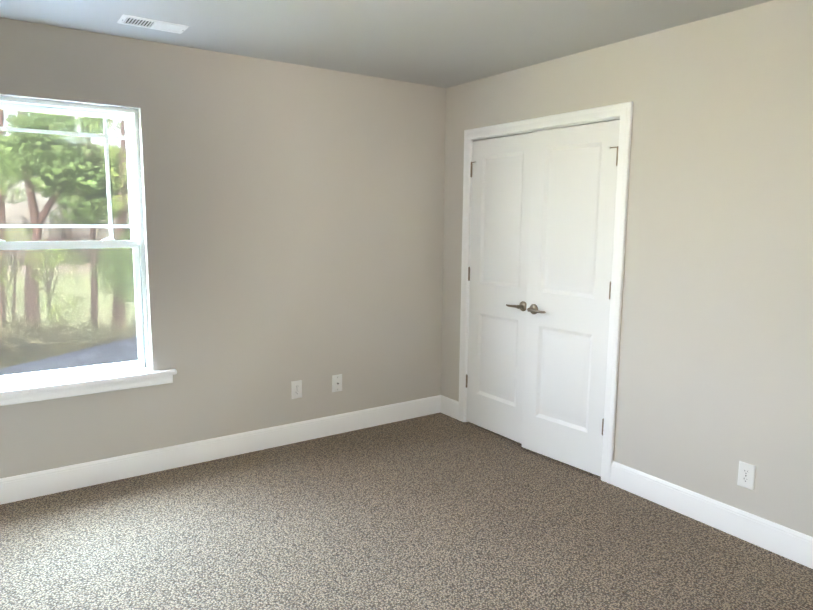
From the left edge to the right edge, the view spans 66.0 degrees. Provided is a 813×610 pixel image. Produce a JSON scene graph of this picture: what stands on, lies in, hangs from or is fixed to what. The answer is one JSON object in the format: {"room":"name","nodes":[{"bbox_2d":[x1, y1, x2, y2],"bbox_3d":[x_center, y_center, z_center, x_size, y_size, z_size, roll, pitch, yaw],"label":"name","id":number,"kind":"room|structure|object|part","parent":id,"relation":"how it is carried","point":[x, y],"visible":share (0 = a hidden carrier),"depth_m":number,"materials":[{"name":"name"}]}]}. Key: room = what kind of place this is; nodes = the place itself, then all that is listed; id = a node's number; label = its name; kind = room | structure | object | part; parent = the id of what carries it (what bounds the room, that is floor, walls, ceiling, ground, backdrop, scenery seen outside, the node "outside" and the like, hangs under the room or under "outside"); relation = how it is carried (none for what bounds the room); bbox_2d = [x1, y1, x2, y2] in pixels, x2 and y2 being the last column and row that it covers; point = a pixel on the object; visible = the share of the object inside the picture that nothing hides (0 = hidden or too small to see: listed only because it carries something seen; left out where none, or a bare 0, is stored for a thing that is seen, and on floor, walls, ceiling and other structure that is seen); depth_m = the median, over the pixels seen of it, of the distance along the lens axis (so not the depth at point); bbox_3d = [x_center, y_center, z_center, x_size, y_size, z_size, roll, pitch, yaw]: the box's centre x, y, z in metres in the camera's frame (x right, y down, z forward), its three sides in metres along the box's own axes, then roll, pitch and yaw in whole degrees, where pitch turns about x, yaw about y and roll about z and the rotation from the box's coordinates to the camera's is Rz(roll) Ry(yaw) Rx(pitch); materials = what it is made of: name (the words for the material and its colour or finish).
{"room":"empty bedroom","nodes":[
{"label":"empty bedroom","id":0,"kind":"room"},
{"bbox_2d":[0,17,445,478],"bbox_3d":[-0.938,-0.283,3.990,4.750,2.640,0.150,-5,9,-34],"label":"wall","id":1,"kind":"structure","parent":0,"point":[293,219],"depth_m":3.88,"materials":[{"name":"beige paint"}]},
{"bbox_2d":[0,96,149,386],"bbox_3d":[-1.885,-0.330,3.362,0.880,1.478,0.088,-5,9,-34],"label":"window unit","id":2,"kind":"structure","parent":1,"relation":"in","point":[73,296],"depth_m":3.40,"materials":[{"name":"clear glass"}]},
{"bbox_3d":[-1.895,-0.675,3.334,0.774,0.685,0.001,-5,9,-34],"label":"glass","id":3,"kind":"part","parent":2,"relation":"part of","materials":[{"name":"clear glass"}]},
{"bbox_3d":[-1.896,-0.673,3.335,0.828,0.745,0.032,-5,9,-34],"label":"sash","id":4,"kind":"part","parent":2,"relation":"part of","materials":[{"name":"white plastic"}]},
{"bbox_3d":[-1.882,0.025,3.401,0.774,0.668,0.001,-5,9,-34],"label":"glass","id":5,"kind":"part","parent":2,"relation":"part of","materials":[{"name":"clear glass"}]},
{"bbox_3d":[-1.880,0.025,3.399,0.828,0.740,0.038,-5,9,-34],"label":"sash","id":6,"kind":"part","parent":2,"relation":"part of","materials":[{"name":"clear glass"}]},
{"bbox_2d":[0,375,172,405],"bbox_3d":[-1.828,0.469,3.377,1.090,0.055,0.017,-5,9,-34],"label":"apron","id":7,"kind":"object","parent":1,"relation":"attached to","point":[65,392],"visible":0.77,"depth_m":3.41,"materials":[{"name":"white paint"}]},
{"bbox_2d":[0,369,176,396],"bbox_3d":[-1.839,0.426,3.388,1.130,0.028,0.108,-5,9,-34],"label":"stool","id":8,"kind":"object","parent":1,"relation":"attached to","point":[65,383],"visible":1,"depth_m":3.40,"materials":[{"name":"white paint"}]},
{"bbox_2d":[0,395,440,504],"bbox_3d":[-1.231,0.896,3.854,3.650,0.135,0.015,-5,9,-34],"label":"baseboard","id":9,"kind":"structure","parent":1,"relation":"attached to","point":[44,482],"depth_m":3.82,"materials":[{"name":"white paint"}]},
{"bbox_2d":[291,380,301,398],"bbox_3d":[-0.729,0.563,4.160,0.076,0.120,0.007,-5,9,-34],"label":"outlet","id":10,"kind":"object","parent":1,"relation":"attached to","point":[296,387],"visible":1,"depth_m":4.16,"materials":[{"name":"white plastic"}]},
{"bbox_2d":[332,374,341,391],"bbox_3d":[-0.476,0.543,4.327,0.076,0.120,0.016,-5,9,-34],"label":"cable jack","id":11,"kind":"object","parent":1,"relation":"attached to","point":[336,383],"visible":1,"depth_m":4.33,"materials":[{"name":"white plastic"}]},
{"bbox_2d":[0,0,772,87],"bbox_3d":[0.363,-1.285,1.960,4.750,0.120,4.700,-5,9,-34],"label":"ceiling","id":12,"kind":"structure","parent":0,"point":[444,43],"depth_m":3.12,"materials":[{"name":"white paint"}]},
{"bbox_2d":[117,14,189,33],"bbox_3d":[-1.258,-1.393,3.111,0.310,0.008,0.150,-5,9,-34],"label":"ceiling vent","id":13,"kind":"object","parent":12,"relation":"in","point":[152,24],"visible":1,"depth_m":3.10,"materials":[{"name":"white plastic"}]},
{"bbox_2d":[0,412,812,609],"bbox_3d":[0.340,1.251,2.308,4.750,0.120,4.700,-5,9,-34],"label":"floor","id":14,"kind":"structure","parent":0,"point":[439,511],"depth_m":2.93,"materials":[{"name":"carpet"}]},
{"bbox_2d":[506,301,526,310],"bbox_3d":[0.713,0.005,4.090,0.057,0.066,0.152,-5,9,-34],"label":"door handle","id":15,"kind":"structure","parent":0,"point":[522,305],"depth_m":4.05,"materials":[{"name":"silver metal"}]},
{"bbox_2d":[527,304,545,313],"bbox_3d":[0.807,0.034,3.891,0.059,0.066,0.155,-5,9,-34],"label":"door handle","id":16,"kind":"structure","parent":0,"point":[533,309],"depth_m":3.91,"materials":[{"name":"silver metal"}]},
{"bbox_2d":[441,0,812,536],"bbox_3d":[1.612,-0.113,2.911,0.115,2.640,4.560,-5,9,-34],"label":"wall","id":17,"kind":"structure","parent":0,"point":[715,377],"depth_m":3.02,"materials":[{"name":"beige paint"}]},
{"bbox_2d":[440,395,458,419],"bbox_3d":[0.329,0.782,4.787,0.015,0.135,0.235,-5,9,-34],"label":"baseboard","id":18,"kind":"structure","parent":17,"relation":"attached to","point":[448,406],"depth_m":4.78,"materials":[{"name":"white paint"}]},
{"bbox_2d":[466,162,474,387],"bbox_3d":[0.457,-0.195,4.478,0.016,1.626,0.058,-5,9,-34],"label":"left closet door hinges","id":19,"kind":"object","parent":17,"relation":"attached to","point":[469,269],"visible":1,"depth_m":4.48,"materials":[{"name":"silver metal"}]},
{"bbox_2d":[467,133,532,443],"bbox_3d":[0.640,-0.106,4.265,0.035,2.018,0.605,-5,9,-34],"label":"closet door leaf","id":20,"kind":"structure","parent":17,"relation":"in","point":[500,201],"depth_m":4.25,"materials":[{"name":"white paint"}]},
{"bbox_2d":[458,101,632,483],"bbox_3d":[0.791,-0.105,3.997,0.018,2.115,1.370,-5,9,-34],"label":"door frame","id":21,"kind":"structure","parent":17,"relation":"attached to","point":[623,112],"depth_m":3.55,"materials":[{"name":"white paint"}]},
{"bbox_2d":[522,120,619,476],"bbox_3d":[0.968,-0.033,3.756,0.077,2.018,0.606,-5,9,-34],"label":"closet door leaf","id":22,"kind":"structure","parent":17,"relation":"in","point":[572,203],"depth_m":3.73,"materials":[{"name":"white paint"}]},
{"bbox_2d":[602,146,617,434],"bbox_3d":[1.129,-0.056,3.510,0.019,1.626,0.058,-5,9,-34],"label":"right closet door hinges","id":23,"kind":"object","parent":17,"relation":"attached to","point":[610,282],"visible":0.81,"depth_m":3.49,"materials":[{"name":"silver metal"}]},
{"bbox_2d":[610,461,812,568],"bbox_3d":[1.964,1.119,2.434,0.015,0.135,2.795,-5,9,-34],"label":"baseboard","id":24,"kind":"structure","parent":17,"relation":"attached to","point":[785,542],"depth_m":3.05,"materials":[{"name":"white paint"}]},
{"bbox_2d":[737,461,755,490],"bbox_3d":[1.597,0.802,2.939,0.007,0.120,0.076,-5,9,-34],"label":"outlet","id":25,"kind":"object","parent":17,"relation":"attached to","point":[744,468],"visible":1,"depth_m":2.94,"materials":[{"name":"white plastic"}]}
]}

